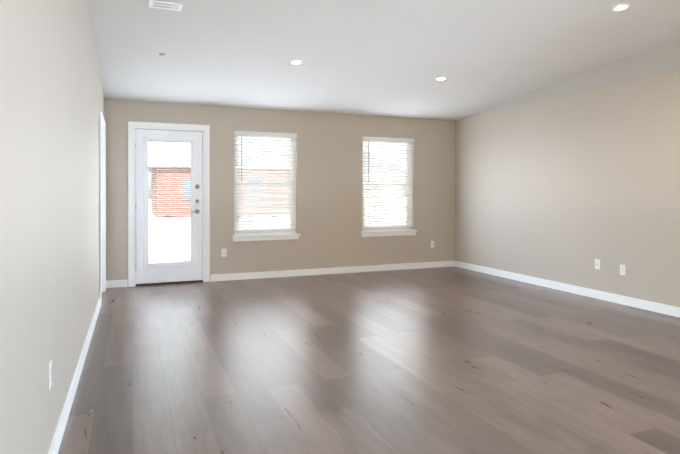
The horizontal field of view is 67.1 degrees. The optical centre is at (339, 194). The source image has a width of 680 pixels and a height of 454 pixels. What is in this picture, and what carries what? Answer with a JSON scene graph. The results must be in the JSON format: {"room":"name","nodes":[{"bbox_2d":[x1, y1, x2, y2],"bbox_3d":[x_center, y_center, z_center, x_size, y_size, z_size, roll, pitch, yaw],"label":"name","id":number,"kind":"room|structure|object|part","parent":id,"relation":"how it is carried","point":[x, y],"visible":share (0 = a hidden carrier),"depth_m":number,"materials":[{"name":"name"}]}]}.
{"room":"empty living room","nodes":[
{"label":"empty living room","id":0,"kind":"room"},
{"bbox_2d":[0,0,104,453],"bbox_3d":[-1.190,-0.879,1.810,0.160,4.200,10.317,0,0,-22],"label":"wall","id":1,"kind":"structure","parent":0,"point":[52,101],"depth_m":2.15,"materials":[{"name":"paint"}]},
{"bbox_2d":[48,360,51,389],"bbox_3d":[-1.282,0.796,2.269,0.007,0.115,0.070,0,0,-22],"label":"electrical outlet","id":2,"kind":"object","parent":1,"relation":"attached to","point":[49,374],"visible":1,"depth_m":2.25,"materials":[{"name":"white plastic"}]},
{"bbox_2d":[48,298,100,453],"bbox_3d":[-1.137,1.173,1.917,0.014,0.095,10.143,0,0,-22],"label":"baseboard","id":3,"kind":"structure","parent":1,"relation":"attached to","point":[58,436],"depth_m":2.99,"materials":[{"name":"white wood"}]},
{"bbox_2d":[99,111,105,305],"bbox_3d":[-2.849,0.149,5.956,0.184,2.116,0.992,0,0,-22],"label":"door frame","id":4,"kind":"structure","parent":1,"relation":"attached to","point":[101,117],"depth_m":6.37,"materials":[{"name":"white wood"}]},
{"bbox_2d":[105,100,454,280],"bbox_3d":[-0.585,-0.268,7.703,5.682,2.940,0.160,0,0,-22],"label":"wall","id":5,"kind":"structure","parent":0,"point":[329,187],"depth_m":7.70,"materials":[{"name":"paint"}]},
{"bbox_2d":[128,121,209,286],"bbox_3d":[-2.326,0.119,6.996,1.045,2.171,0.182,0,0,-22],"label":"door frame","id":6,"kind":"structure","parent":5,"relation":"attached to","point":[131,124],"depth_m":6.84,"materials":[{"name":"white wood"}]},
{"bbox_2d":[136,129,202,283],"bbox_3d":[-2.313,0.152,6.964,0.861,2.053,0.044,0,0,-22],"label":"door","id":7,"kind":"structure","parent":5,"relation":"in","point":[168,274],"depth_m":6.93,"materials":[{"name":"white wood"}]},
{"bbox_2d":[144,136,199,267],"bbox_3d":[-2.283,0.094,6.975,0.723,1.752,0.155,0,0,-22],"label":"window","id":8,"kind":"structure","parent":7,"relation":"attached to","point":[146,212],"depth_m":6.95,"materials":[{"name":"white"}]},
{"bbox_2d":[148,140,190,263],"bbox_3d":[-2.313,0.093,6.963,0.567,1.662,0.016,0,0,-22],"label":"mini blind","id":9,"kind":"object","parent":8,"relation":"attached to","point":[154,261],"visible":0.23,"depth_m":6.95,"materials":[{"name":"white plastic"}]},
{"bbox_3d":[-2.012,0.057,7.085,0.138,0.410,0.155,0,0,-22],"label":"door hardware","id":10,"kind":"part","parent":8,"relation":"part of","materials":[{"name":"silver metal"}]},
{"bbox_2d":[136,280,202,285],"bbox_3d":[-2.334,1.193,7.020,0.869,0.022,0.190,0,0,-22],"label":"door threshold sill","id":11,"kind":"structure","parent":5,"relation":"attached to","point":[161,283],"depth_m":6.93,"materials":[{"name":"brown"}]},
{"bbox_2d":[221,249,226,256],"bbox_3d":[-1.629,0.811,7.196,0.070,0.115,0.007,0,0,-22],"label":"electrical outlet","id":12,"kind":"object","parent":5,"relation":"attached to","point":[223,252],"visible":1,"depth_m":7.19,"materials":[{"name":"white plastic"}]},
{"bbox_2d":[233,130,298,240],"bbox_3d":[-1.089,-0.131,7.487,0.971,1.572,0.164,0,0,-22],"label":"window","id":13,"kind":"structure","parent":5,"relation":"in","point":[246,208],"depth_m":7.46,"materials":[{"name":"white plastic"}]},
{"bbox_2d":[241,135,241,181],"bbox_3d":[-1.395,-0.517,7.284,0.015,0.660,0.015,0,0,-22],"label":"blind wand","id":14,"kind":"object","parent":13,"relation":"hanging from","point":[241,158],"visible":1,"depth_m":7.28,"materials":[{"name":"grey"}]},
{"bbox_3d":[-1.108,-0.177,7.535,0.789,1.335,0.036,0,0,-22],"label":"glass","id":15,"kind":"part","parent":13,"relation":"part of","materials":[{"name":"glass"}]},
{"bbox_2d":[232,234,299,236],"bbox_3d":[-1.074,0.587,7.452,1.005,0.020,0.114,0,0,-22],"label":"window sill","id":16,"kind":"structure","parent":5,"relation":"attached to","point":[264,235],"depth_m":7.39,"materials":[{"name":"white wood"}]},
{"bbox_2d":[106,261,453,287],"bbox_3d":[-0.552,1.155,7.627,5.362,0.095,0.014,0,0,-22],"label":"baseboard","id":17,"kind":"structure","parent":5,"relation":"attached to","point":[248,275],"depth_m":7.68,"materials":[{"name":"white wood"}]},
{"bbox_2d":[361,136,415,236],"bbox_3d":[0.755,-0.133,8.230,0.966,1.572,0.164,0,0,-22],"label":"window","id":18,"kind":"structure","parent":5,"relation":"in","point":[397,186],"depth_m":8.20,"materials":[{"name":"white plastic"}]},
{"bbox_2d":[368,141,368,182],"bbox_3d":[0.451,-0.519,8.027,0.015,0.660,0.015,0,0,-22],"label":"blind wand","id":19,"kind":"object","parent":18,"relation":"hanging from","point":[368,161],"visible":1,"depth_m":8.02,"materials":[{"name":"grey"}]},
{"bbox_2d":[369,141,369,229],"bbox_3d":[0.463,-0.159,8.053,0.002,1.430,0.002,0,0,-22],"label":"blind cord","id":20,"kind":"object","parent":18,"relation":"hanging from","point":[369,141],"depth_m":8.05,"materials":[{"name":"white plastic"}]},
{"bbox_2d":[388,142,388,229],"bbox_3d":[0.775,-0.160,8.179,0.002,1.430,0.002,0,0,-22],"label":"blind cord","id":21,"kind":"object","parent":18,"relation":"hanging from","point":[388,185],"depth_m":8.18,"materials":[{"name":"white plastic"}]},
{"bbox_2d":[360,230,416,232],"bbox_3d":[0.770,0.585,8.194,1.000,0.020,0.114,0,0,-22],"label":"window sill","id":22,"kind":"structure","parent":5,"relation":"attached to","point":[389,231],"depth_m":8.12,"materials":[{"name":"white wood"}]},
{"bbox_2d":[58,266,679,453],"bbox_3d":[1.341,1.277,2.922,5.682,0.120,10.477,0,0,-22],"label":"floor","id":23,"kind":"structure","parent":0,"point":[448,360],"depth_m":3.55,"materials":[{"name":"laminate"}]},
{"bbox_2d":[87,0,679,120],"bbox_3d":[1.333,-1.858,2.909,5.384,1.275,10.197,0,0,-22],"label":"ceiling","id":24,"kind":"structure","parent":0,"point":[388,58],"depth_m":5.28,"materials":[{"name":"paint"}]},
{"bbox_2d":[149,0,182,10],"bbox_3d":[-1.438,-1.562,4.226,0.260,0.022,0.125,0,0,-22],"label":"ceiling vent","id":25,"kind":"object","parent":24,"relation":"in","point":[160,4],"visible":1,"depth_m":4.22,"materials":[{"name":"white metal"}]},
{"bbox_2d":[290,60,301,64],"bbox_3d":[-0.473,-1.440,5.562,0.132,0.020,0.131,0,0,-22],"label":"recessed light","id":26,"kind":"object","parent":24,"relation":"in","point":[296,62],"visible":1,"depth_m":5.56,"materials":[{"name":"white"}]},
{"bbox_2d":[436,77,446,80],"bbox_3d":[1.232,-1.414,6.239,0.132,0.018,0.131,0,0,-22],"label":"recessed light","id":27,"kind":"object","parent":24,"relation":"in","point":[440,78],"visible":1,"depth_m":6.22,"materials":[{"name":"white"}]},
{"bbox_2d":[612,4,629,10],"bbox_3d":[2.400,-1.599,4.379,0.132,0.018,0.131,0,0,-22],"label":"recessed light","id":28,"kind":"object","parent":24,"relation":"in","point":[621,7],"visible":1,"depth_m":4.37,"materials":[{"name":"white"}]},
{"bbox_2d":[455,70,679,307],"bbox_3d":[3.932,-0.886,3.872,0.160,4.200,10.317,0,0,-22],"label":"wall","id":29,"kind":"structure","parent":0,"point":[569,189],"depth_m":6.19,"materials":[{"name":"paint"}]},
{"bbox_2d":[454,261,679,316],"bbox_3d":[3.824,1.166,3.914,0.014,0.095,10.143,0,0,-22],"label":"baseboard","id":30,"kind":"structure","parent":29,"relation":"attached to","point":[641,304],"depth_m":6.17,"materials":[{"name":"white wood"}]},
{"bbox_2d":[595,259,599,268],"bbox_3d":[2.995,0.807,5.970,0.016,0.115,0.070,0,0,-22],"label":"outlet","id":31,"kind":"object","parent":29,"relation":"attached to","point":[597,263],"visible":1,"depth_m":5.97,"materials":[{"name":"white plastic"}]},
{"bbox_2d":[620,264,625,274],"bbox_3d":[3.123,0.827,5.664,0.007,0.115,0.070,0,0,-22],"label":"electrical outlet","id":32,"kind":"object","parent":29,"relation":"attached to","point":[622,269],"visible":1,"depth_m":5.66,"materials":[{"name":"white plastic"}]},
{"label":"outside","id":33,"kind":"structure","parent":0,"visible":0},
{"bbox_2d":[148,200,406,262],"bbox_3d":[-18.968,1.318,59.597,130.000,0.200,109.840,0,0,-22],"label":"ground","id":34,"kind":"structure","parent":33,"point":[179,230],"depth_m":17.52,"materials":[{"name":"white"}]},
{"bbox_2d":[151,166,289,216],"bbox_3d":[-6.992,-0.263,36.029,11.500,3.110,9.500,0,0,-22],"label":"house","id":35,"kind":"structure","parent":34,"relation":"on","point":[188,169],"depth_m":29.99,"materials":[{"name":"brick"}]},
{"bbox_2d":[148,164,286,172],"bbox_3d":[-6.992,-1.730,36.025,12.460,0.180,10.460,0,0,-22],"label":"fascia","id":36,"kind":"object","parent":35,"relation":"attached to","point":[185,165],"depth_m":29.55,"materials":[{"name":"white"}]},
{"bbox_2d":[148,152,289,170],"bbox_3d":[-6.992,-2.429,36.022,12.400,1.218,10.400,0,0,-22],"label":"house roof","id":37,"kind":"structure","parent":35,"relation":"on","point":[181,160],"depth_m":31.95,"materials":[{"name":"grey"}]},
{"bbox_2d":[183,178,262,198],"bbox_3d":[-5.213,-0.344,31.608,8.567,1.300,0.029,0,0,-22],"label":"window","id":38,"kind":"structure","parent":35,"relation":"attached to","point":[190,190],"depth_m":30.15,"materials":[{"name":"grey glass"}]},
{"bbox_2d":[363,177,406,201],"bbox_3d":[-1.238,-0.468,58.206,18.000,3.380,9.100,0,0,-22],"label":"house","id":39,"kind":"structure","parent":34,"relation":"on","point":[382,190],"depth_m":55.65,"materials":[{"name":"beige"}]},
{"bbox_2d":[281,150,404,174],"bbox_3d":[-1.238,-3.674,58.195,18.900,3.029,10.000,0,0,-22],"label":"house roof","id":40,"kind":"structure","parent":39,"relation":"on","point":[370,166],"depth_m":56.76,"materials":[{"name":"white"}]}
]}

